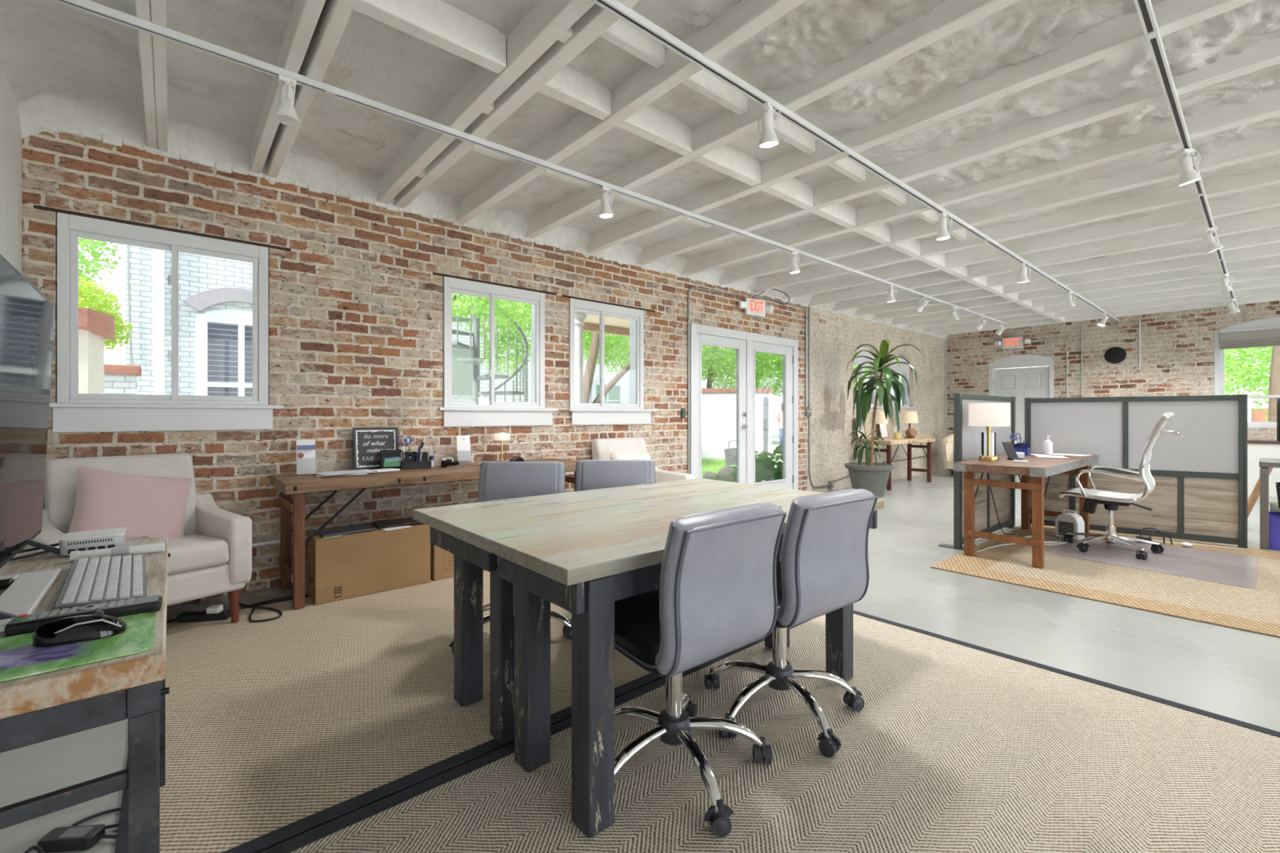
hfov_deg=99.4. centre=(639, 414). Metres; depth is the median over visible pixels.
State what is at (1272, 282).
ceiling beam
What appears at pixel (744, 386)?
door
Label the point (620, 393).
house
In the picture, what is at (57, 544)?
cable
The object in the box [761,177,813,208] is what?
beam
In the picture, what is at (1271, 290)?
ceiling beam
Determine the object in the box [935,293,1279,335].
ceiling beam
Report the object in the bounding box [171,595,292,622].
cable
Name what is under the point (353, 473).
leaflet
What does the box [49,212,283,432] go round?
window
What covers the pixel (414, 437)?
scissors
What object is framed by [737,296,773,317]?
exit sign
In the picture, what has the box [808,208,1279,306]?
ceiling beam
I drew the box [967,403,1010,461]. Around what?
desk lamp
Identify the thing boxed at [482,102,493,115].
beam
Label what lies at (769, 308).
lamp
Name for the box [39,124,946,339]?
trim
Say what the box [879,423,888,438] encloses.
picture frame
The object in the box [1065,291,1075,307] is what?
track spotlight
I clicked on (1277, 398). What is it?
monitor
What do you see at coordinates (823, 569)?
office chair
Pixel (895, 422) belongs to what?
glass vase
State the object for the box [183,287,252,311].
hood
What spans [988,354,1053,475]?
door
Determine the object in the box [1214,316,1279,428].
window
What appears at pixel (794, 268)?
track spotlight
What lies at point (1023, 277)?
track spotlight
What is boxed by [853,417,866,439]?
picture frame
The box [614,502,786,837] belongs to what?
office chair
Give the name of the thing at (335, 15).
ceiling beam
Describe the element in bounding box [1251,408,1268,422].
wall
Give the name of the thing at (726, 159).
beam
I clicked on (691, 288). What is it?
conduit
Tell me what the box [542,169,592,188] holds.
beam
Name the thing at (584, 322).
porch
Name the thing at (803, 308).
conduit
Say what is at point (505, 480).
chair backrest
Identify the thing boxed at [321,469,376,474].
leaflet
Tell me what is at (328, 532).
closed laptop
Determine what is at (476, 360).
stair
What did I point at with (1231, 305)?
track spotlight
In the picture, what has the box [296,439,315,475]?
brochure holder
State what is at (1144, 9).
track rail
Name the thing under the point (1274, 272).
ceiling beam
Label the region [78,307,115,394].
wall
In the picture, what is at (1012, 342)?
exit sign
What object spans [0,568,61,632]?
notebook
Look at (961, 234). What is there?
beam
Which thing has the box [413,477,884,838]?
conference table
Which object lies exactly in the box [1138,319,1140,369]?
pipe
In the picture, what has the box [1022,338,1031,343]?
lamp
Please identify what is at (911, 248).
beam
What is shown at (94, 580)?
keyboard
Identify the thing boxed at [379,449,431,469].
desk organizer
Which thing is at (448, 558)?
print
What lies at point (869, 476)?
potted plant
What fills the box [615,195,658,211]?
beam
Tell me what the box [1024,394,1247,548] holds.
partition panel
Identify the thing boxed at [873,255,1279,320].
ceiling beam
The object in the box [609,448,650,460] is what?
throw pillow
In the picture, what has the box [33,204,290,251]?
trim
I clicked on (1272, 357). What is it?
tree
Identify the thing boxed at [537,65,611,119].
beam
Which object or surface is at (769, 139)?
track spotlight
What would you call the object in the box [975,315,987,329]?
track spotlight
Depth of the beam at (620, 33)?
2.43 m
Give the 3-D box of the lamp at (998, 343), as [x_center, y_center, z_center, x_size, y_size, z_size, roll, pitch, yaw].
[6.840,-1.360,10.348,0.095,0.094,0.116,0,0,-17]
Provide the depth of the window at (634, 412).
5.42 m
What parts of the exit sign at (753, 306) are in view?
plate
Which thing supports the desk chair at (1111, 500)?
on the chair mat at (1231, 569)
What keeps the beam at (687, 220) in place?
attached to the ceiling beam at (1266, 54)
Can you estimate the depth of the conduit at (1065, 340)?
9.59 m
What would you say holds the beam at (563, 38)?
attached to the ceiling beam at (549, 20)
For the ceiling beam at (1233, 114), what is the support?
attached to the ceiling
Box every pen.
[415,442,424,461]
[417,445,420,461]
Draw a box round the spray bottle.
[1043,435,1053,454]
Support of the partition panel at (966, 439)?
on the floor
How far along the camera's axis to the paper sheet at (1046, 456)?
4.87 m
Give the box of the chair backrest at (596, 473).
[582,459,648,490]
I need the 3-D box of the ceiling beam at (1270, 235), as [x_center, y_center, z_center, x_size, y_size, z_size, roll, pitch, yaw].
[5.724,-1.689,4.968,0.082,0.242,8.620,0,0,-41]
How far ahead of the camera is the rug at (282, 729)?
2.06 m
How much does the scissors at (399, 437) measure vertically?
0.174 m
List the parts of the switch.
lid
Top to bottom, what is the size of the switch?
0.043 m
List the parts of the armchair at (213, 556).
arm, backrest, leg, arm, leg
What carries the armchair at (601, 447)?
on the floor
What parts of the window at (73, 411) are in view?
sash, sill, sash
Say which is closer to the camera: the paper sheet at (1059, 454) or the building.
the paper sheet at (1059, 454)
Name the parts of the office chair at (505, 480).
leg, leg, backrest, leg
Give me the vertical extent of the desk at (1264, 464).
0.745 m
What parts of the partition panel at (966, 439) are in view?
foot plate, post, wood panel, frosted panel, rail, rail, wood panel, post, foot plate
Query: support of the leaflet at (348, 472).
on the leaflet at (368, 470)
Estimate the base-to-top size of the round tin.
0.044 m
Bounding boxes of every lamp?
[493,432,510,462]
[737,301,746,308]
[765,305,773,312]
[869,411,888,439]
[901,411,918,428]
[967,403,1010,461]
[994,341,1002,346]
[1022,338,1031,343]
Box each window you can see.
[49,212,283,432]
[437,276,558,426]
[567,297,657,425]
[853,346,882,407]
[889,355,915,408]
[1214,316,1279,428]
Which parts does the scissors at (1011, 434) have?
handle, handle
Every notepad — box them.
[369,467,399,472]
[1013,459,1028,462]
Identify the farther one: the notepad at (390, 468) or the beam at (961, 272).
the beam at (961, 272)
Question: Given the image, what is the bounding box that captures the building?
[124,244,531,402]
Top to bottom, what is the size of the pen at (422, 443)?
0.184 m
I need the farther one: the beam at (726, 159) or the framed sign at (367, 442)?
the framed sign at (367, 442)
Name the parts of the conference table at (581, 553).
leg, leg, leg, leg, rail, leg, leg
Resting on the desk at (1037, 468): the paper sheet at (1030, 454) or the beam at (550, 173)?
the paper sheet at (1030, 454)
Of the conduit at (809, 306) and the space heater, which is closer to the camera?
the space heater
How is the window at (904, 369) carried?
in the wall at (356, 300)
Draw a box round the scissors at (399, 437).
[397,435,412,459]
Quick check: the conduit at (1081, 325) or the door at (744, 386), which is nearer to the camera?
the door at (744, 386)
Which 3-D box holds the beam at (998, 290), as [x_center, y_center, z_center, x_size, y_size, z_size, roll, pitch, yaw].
[4.487,-1.692,6.895,0.567,0.236,0.075,0,0,-41]
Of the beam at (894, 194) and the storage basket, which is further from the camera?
the storage basket
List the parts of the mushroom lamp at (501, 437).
lamp shade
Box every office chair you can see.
[448,461,571,654]
[562,459,655,635]
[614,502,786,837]
[704,488,878,757]
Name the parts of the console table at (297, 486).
leg, cross rail, cross rail, leg, cross rail, leg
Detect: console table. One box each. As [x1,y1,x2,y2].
[270,457,577,609]
[862,437,935,490]
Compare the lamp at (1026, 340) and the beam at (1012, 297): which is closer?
the beam at (1012, 297)
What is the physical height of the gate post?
1.700 m
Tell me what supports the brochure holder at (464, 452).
on the console table at (297, 486)
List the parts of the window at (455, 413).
sash, sill, sash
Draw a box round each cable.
[8,551,49,561]
[17,542,59,553]
[23,845,44,852]
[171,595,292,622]
[239,603,282,622]
[759,288,790,304]
[977,535,1060,552]
[986,473,1014,534]
[1021,534,1066,545]
[1151,540,1248,550]
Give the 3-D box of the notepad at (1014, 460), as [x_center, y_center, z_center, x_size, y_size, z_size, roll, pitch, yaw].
[3.080,0.374,4.389,0.100,0.008,0.160,0,0,34]
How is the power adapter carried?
on the floor
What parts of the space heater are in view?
handle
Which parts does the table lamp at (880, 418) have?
lamp shade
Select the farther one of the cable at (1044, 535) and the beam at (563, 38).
the cable at (1044, 535)
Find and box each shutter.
[207,321,238,395]
[244,324,252,396]
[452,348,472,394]
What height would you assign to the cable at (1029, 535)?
0.014 m
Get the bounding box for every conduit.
[687,287,744,474]
[755,294,806,407]
[808,306,829,488]
[834,453,937,481]
[946,340,946,471]
[1031,337,1067,397]
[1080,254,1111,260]
[1080,324,1082,397]
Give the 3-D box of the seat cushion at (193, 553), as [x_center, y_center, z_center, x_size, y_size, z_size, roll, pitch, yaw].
[-2.585,0.738,2.828,0.565,0.140,0.570,0,0,34]
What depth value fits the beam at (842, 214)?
4.38 m
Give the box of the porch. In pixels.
[574,311,629,403]
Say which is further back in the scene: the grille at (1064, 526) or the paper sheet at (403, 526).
the grille at (1064, 526)
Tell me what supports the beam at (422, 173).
attached to the ceiling beam at (596, 20)
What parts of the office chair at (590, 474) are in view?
backrest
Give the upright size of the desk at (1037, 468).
0.751 m
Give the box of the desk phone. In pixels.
[509,456,524,461]
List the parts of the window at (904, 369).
pane, sill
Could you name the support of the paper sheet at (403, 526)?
on the cardboard box at (348, 566)
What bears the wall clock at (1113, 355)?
in the wall at (1177, 348)
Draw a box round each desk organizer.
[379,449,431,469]
[1013,437,1030,455]
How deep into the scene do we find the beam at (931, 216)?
4.53 m
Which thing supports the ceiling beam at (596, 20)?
attached to the ceiling
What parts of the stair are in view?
handrail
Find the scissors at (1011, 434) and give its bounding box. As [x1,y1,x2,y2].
[1009,432,1020,447]
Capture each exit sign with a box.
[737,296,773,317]
[994,335,1031,349]
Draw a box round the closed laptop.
[313,523,377,537]
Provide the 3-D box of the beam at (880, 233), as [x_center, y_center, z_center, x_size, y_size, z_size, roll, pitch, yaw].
[2.048,-1.692,4.790,0.562,0.236,0.075,0,0,-41]
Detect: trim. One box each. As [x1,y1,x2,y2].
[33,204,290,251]
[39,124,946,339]
[432,271,556,295]
[561,294,655,312]
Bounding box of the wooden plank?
[1247,457,1275,518]
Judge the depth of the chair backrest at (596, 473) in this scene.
3.14 m
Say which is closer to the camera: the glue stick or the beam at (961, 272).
the glue stick
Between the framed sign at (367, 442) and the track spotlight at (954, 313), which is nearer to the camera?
the framed sign at (367, 442)
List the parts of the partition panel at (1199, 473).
post, wood panel, frosted panel, wood panel, rail, rail, rail, frosted panel, wood panel, post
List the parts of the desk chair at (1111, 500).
leg, leg, armrest, rail, armrest, rail, leg, leg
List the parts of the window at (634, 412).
sash, sill, sash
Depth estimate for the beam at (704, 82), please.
2.79 m
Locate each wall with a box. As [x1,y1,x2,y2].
[0,66,22,274]
[22,131,946,602]
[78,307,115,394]
[104,364,142,394]
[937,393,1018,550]
[946,300,1279,475]
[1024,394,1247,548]
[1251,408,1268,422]
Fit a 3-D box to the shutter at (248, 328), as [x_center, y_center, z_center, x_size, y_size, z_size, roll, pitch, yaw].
[-6.813,-0.590,9.707,0.430,2.060,0.040,0,0,-41]
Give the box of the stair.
[452,293,528,402]
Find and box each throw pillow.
[68,466,191,540]
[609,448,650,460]
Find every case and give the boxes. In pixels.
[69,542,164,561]
[372,516,423,528]
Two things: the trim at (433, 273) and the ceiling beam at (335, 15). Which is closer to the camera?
the ceiling beam at (335, 15)
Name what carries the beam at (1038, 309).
attached to the ceiling
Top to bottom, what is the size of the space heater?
0.256 m
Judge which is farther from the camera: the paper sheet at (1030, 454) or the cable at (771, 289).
the cable at (771, 289)
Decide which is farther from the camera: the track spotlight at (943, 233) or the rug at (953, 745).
the track spotlight at (943, 233)
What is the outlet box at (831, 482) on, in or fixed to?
attached to the wall at (356, 300)
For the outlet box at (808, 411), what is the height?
0.110 m
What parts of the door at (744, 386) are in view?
pane, pane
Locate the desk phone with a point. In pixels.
(514, 458)
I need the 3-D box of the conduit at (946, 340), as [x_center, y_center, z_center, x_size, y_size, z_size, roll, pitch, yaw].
[6.234,-0.190,11.035,0.022,2.660,0.022,0,0,-41]
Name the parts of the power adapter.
cord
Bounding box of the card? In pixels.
[477,396,489,404]
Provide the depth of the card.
4.56 m
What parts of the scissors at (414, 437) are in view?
handle, handle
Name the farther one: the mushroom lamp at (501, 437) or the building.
the building
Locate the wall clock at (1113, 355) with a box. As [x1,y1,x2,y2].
[1104,346,1126,364]
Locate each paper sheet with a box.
[381,525,411,530]
[1030,453,1050,455]
[1035,455,1066,457]
[1047,453,1090,456]
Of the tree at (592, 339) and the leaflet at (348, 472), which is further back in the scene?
the tree at (592, 339)
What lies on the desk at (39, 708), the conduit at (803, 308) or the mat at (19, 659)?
the mat at (19, 659)
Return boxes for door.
[689,323,798,489]
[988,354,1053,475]
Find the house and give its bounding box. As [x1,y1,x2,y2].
[582,341,629,404]
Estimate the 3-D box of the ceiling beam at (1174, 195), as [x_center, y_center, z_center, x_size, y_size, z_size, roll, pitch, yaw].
[4.260,-1.690,3.704,0.081,0.240,8.620,0,0,-41]
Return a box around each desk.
[0,536,170,852]
[952,452,1098,568]
[1258,457,1279,550]
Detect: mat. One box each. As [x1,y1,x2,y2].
[0,612,155,682]
[1047,527,1257,588]
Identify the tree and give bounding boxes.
[78,238,123,315]
[78,275,135,349]
[452,293,629,403]
[1224,346,1279,422]
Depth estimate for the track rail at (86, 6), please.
2.80 m
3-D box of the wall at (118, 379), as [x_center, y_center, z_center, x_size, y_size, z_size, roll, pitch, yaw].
[-7.976,0.300,6.999,2.270,1.980,0.400,0,0,-41]
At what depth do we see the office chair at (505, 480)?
2.92 m
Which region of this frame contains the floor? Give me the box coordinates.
[0,471,1279,852]
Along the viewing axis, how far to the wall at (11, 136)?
2.66 m
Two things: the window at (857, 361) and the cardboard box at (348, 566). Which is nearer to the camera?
the cardboard box at (348, 566)
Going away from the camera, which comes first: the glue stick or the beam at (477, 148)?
the beam at (477, 148)
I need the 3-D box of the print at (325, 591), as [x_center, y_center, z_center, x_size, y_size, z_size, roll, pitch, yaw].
[-1.870,1.075,3.270,0.130,0.070,0.001,0,0,-41]
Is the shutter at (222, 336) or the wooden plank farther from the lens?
the shutter at (222, 336)
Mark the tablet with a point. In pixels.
(1009, 448)
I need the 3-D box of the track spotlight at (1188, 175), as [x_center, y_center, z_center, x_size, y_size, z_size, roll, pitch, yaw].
[3.194,-1.442,3.158,0.104,0.200,0.105,0,0,-40]
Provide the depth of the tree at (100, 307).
6.12 m
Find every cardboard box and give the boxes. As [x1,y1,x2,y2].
[307,524,430,604]
[430,542,485,580]
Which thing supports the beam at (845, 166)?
attached to the ceiling beam at (1111, 37)
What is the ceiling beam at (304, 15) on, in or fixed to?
attached to the ceiling
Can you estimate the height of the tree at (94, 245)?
6.445 m
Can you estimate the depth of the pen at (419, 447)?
4.01 m
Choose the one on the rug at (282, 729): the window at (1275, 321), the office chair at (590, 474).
the office chair at (590, 474)
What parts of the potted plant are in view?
stem, pot, stem, crown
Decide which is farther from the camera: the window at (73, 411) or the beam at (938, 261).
the beam at (938, 261)
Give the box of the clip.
[125,536,152,541]
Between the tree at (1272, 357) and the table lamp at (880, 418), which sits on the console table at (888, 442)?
the table lamp at (880, 418)
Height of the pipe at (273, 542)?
0.036 m
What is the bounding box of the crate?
[1268,511,1279,550]
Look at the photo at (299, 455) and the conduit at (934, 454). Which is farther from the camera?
the conduit at (934, 454)
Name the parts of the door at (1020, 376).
panel, frame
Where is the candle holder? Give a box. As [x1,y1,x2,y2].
[893,431,901,439]
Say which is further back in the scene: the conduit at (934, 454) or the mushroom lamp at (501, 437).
the conduit at (934, 454)
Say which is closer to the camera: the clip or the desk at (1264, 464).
the clip
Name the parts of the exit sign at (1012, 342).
plate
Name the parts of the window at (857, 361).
pane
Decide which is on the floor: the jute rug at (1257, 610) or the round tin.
the jute rug at (1257, 610)
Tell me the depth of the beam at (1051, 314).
8.59 m
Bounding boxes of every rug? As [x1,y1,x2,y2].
[114,570,664,852]
[260,609,1279,852]
[930,524,1279,637]
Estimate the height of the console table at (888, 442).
0.750 m
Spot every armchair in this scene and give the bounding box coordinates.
[21,453,252,622]
[591,437,693,482]
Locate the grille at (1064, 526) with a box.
[1057,520,1074,537]
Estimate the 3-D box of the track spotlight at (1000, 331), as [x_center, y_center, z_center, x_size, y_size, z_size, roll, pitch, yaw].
[6.069,-1.443,9.125,0.118,0.197,0.163,0,0,-1]
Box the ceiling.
[0,0,1279,337]
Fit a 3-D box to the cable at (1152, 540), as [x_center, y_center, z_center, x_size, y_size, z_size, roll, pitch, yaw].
[4.774,1.123,4.725,0.723,0.007,0.033,0,0,34]
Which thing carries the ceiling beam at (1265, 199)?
attached to the ceiling
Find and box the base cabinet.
[1247,440,1279,497]
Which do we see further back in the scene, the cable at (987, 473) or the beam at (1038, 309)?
the beam at (1038, 309)
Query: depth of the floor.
2.76 m
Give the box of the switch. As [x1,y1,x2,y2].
[58,527,126,555]
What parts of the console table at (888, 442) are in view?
cross rail, leg, leg, cross rail, cross rail, leg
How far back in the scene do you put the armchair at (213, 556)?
2.90 m
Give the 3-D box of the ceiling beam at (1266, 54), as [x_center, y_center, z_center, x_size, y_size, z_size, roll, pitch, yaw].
[2.799,-1.690,2.442,0.084,0.241,8.620,0,0,-41]
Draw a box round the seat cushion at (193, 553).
[167,533,229,574]
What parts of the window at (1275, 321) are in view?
sash, sash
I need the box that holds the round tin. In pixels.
[1016,452,1024,457]
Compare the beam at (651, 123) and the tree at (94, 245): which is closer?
the beam at (651, 123)
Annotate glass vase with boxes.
[893,422,903,438]
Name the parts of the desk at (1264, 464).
leg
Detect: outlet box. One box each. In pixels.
[680,408,685,417]
[805,408,811,416]
[828,480,834,488]
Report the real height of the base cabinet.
0.775 m
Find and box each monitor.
[0,253,60,619]
[1276,397,1279,441]
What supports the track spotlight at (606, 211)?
attached to the track rail at (86, 6)
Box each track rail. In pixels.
[51,0,1008,325]
[590,0,1119,321]
[1133,0,1237,307]
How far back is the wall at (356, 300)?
4.01 m
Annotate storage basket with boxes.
[1275,482,1279,508]
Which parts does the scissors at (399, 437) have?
handle, handle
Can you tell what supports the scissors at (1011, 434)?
in the desk organizer at (1021, 447)
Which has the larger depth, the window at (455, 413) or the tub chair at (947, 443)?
the tub chair at (947, 443)
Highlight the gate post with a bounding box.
[1239,392,1251,422]
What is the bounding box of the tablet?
[1001,441,1022,460]
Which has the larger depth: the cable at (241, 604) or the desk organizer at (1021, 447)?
the desk organizer at (1021, 447)
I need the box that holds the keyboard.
[53,554,146,609]
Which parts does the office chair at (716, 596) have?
leg, leg, seat, leg, leg, backrest, leg, panel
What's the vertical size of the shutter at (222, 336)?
2.060 m
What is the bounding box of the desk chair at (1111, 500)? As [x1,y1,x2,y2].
[1057,412,1181,559]
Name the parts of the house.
door frame, door glass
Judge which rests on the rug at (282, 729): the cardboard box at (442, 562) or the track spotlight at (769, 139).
the cardboard box at (442, 562)
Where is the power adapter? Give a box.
[37,807,128,852]
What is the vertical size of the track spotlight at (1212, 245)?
0.204 m
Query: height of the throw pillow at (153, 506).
0.513 m
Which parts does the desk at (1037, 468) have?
leg, cross rail, cross rail, leg, leg, cross rail, cross rail, leg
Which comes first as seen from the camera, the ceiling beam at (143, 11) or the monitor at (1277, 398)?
the ceiling beam at (143, 11)
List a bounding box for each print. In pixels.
[319,585,342,598]
[444,554,453,570]
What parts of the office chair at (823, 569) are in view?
leg, leg, seat, leg, leg, backrest, panel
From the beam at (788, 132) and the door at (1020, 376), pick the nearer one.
the beam at (788, 132)
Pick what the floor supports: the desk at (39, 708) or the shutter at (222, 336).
the desk at (39, 708)
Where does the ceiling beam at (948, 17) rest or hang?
attached to the ceiling
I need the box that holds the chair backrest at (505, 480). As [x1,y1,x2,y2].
[484,461,557,501]
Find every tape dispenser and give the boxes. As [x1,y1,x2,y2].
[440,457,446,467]
[445,457,458,466]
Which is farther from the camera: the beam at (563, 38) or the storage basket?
the storage basket
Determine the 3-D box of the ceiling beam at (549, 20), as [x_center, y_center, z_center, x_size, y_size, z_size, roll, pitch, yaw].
[0.884,-1.690,0.790,0.083,0.241,8.620,0,0,-41]
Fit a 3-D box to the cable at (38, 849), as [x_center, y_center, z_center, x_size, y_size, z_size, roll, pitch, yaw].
[-1.538,1.122,1.363,0.067,0.034,0.059,0,0,21]
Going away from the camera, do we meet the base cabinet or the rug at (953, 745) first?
the rug at (953, 745)
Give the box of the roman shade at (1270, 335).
[1219,325,1279,349]
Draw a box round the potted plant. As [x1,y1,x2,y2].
[844,339,921,497]
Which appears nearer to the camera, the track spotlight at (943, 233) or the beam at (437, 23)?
the beam at (437, 23)
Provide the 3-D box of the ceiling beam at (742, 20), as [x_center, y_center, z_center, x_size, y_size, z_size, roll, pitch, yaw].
[1.338,-1.688,1.181,0.084,0.244,8.620,0,0,-41]
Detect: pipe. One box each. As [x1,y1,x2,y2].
[252,536,307,546]
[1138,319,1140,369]
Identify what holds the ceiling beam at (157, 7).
attached to the ceiling
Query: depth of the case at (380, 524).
3.65 m
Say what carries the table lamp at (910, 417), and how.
on the console table at (888, 442)
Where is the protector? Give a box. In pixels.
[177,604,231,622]
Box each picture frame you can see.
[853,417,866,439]
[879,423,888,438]
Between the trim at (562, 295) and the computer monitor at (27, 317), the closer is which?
the computer monitor at (27, 317)
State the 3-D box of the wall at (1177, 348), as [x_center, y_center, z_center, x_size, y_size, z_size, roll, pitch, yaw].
[9.191,-0.260,7.947,0.300,3.200,8.600,0,0,-41]
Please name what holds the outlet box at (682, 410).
attached to the wall at (356, 300)
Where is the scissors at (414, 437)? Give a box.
[401,435,415,458]
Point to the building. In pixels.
(215, 294)
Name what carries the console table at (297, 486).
on the rug at (282, 729)
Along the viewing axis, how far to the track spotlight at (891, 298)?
6.44 m
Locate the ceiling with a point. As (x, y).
(62, 64)
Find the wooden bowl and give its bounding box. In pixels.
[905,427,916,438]
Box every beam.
[134,0,157,149]
[150,0,167,151]
[249,0,325,173]
[266,0,356,178]
[353,0,506,73]
[377,0,595,204]
[394,0,639,208]
[416,168,425,177]
[456,0,806,222]
[471,145,517,164]
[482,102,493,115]
[524,0,1019,239]
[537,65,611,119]
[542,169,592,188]
[557,25,573,43]
[586,0,1256,253]
[600,18,665,69]
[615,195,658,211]
[616,104,692,155]
[637,36,1279,265]
[680,88,1279,275]
[681,217,711,228]
[682,68,747,115]
[693,143,760,186]
[719,131,1279,284]
[753,165,1279,292]
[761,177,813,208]
[773,117,815,154]
[782,188,1279,299]
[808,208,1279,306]
[811,202,855,228]
[826,157,865,182]
[832,226,1279,311]
[853,222,890,244]
[854,242,1279,315]
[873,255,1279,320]
[875,186,906,206]
[887,239,919,257]
[890,266,1279,324]
[906,276,1279,328]
[914,209,938,224]
[916,253,945,268]
[921,285,1279,332]
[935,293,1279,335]
[942,265,967,278]
[948,228,966,240]
[964,275,986,287]
[982,284,1003,294]
[1000,293,1018,301]
[1014,299,1031,307]
[1028,306,1044,312]
[1040,311,1054,317]
[1051,316,1064,322]
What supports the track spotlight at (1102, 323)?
attached to the track rail at (615, 7)
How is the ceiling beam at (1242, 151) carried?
attached to the ceiling
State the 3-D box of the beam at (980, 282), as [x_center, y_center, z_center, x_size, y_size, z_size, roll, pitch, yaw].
[3.999,-1.692,6.474,0.567,0.236,0.075,0,0,-41]
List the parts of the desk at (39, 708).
frame, leg, leg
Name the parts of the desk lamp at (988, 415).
stem, lamp shade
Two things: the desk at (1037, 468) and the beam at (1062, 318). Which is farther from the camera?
the beam at (1062, 318)
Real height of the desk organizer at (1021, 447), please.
0.160 m
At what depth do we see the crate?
4.59 m
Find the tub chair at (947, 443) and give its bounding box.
[941,433,953,475]
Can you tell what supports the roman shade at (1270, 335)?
attached to the window at (1275, 321)
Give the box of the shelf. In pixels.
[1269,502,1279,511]
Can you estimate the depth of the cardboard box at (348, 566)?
3.40 m
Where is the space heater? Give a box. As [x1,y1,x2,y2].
[1055,509,1084,540]
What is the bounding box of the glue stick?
[429,455,434,466]
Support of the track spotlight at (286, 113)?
attached to the track rail at (86, 6)
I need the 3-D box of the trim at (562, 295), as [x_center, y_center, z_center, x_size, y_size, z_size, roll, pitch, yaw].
[-0.349,-1.113,5.522,1.178,0.018,0.204,0,0,-41]
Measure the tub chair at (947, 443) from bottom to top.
0.807 m
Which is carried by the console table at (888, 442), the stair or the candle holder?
the candle holder
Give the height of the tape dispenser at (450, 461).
0.068 m
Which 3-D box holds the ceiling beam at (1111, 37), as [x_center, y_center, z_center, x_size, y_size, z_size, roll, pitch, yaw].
[2.310,-1.688,2.021,0.084,0.245,8.620,0,0,-41]
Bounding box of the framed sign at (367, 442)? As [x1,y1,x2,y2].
[352,426,399,470]
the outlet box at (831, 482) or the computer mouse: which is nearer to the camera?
the computer mouse
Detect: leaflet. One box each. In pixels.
[312,469,371,475]
[315,473,366,476]
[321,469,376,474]
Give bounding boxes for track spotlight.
[274,74,299,125]
[599,186,613,217]
[757,102,781,147]
[789,251,799,273]
[886,284,897,302]
[915,295,929,311]
[935,212,952,239]
[951,306,959,321]
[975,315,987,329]
[995,323,1006,335]
[1017,262,1031,283]
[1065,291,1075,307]
[1097,312,1108,326]
[1176,148,1201,186]
[1202,226,1223,253]
[1218,273,1233,293]
[1227,298,1239,314]
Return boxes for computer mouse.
[32,609,127,647]
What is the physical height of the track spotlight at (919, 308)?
0.199 m
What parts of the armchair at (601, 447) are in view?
backrest, arm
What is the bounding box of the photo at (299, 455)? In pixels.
[297,453,303,457]
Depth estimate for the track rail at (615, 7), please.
2.80 m
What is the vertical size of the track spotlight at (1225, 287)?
0.201 m
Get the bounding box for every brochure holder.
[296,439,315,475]
[456,435,472,464]

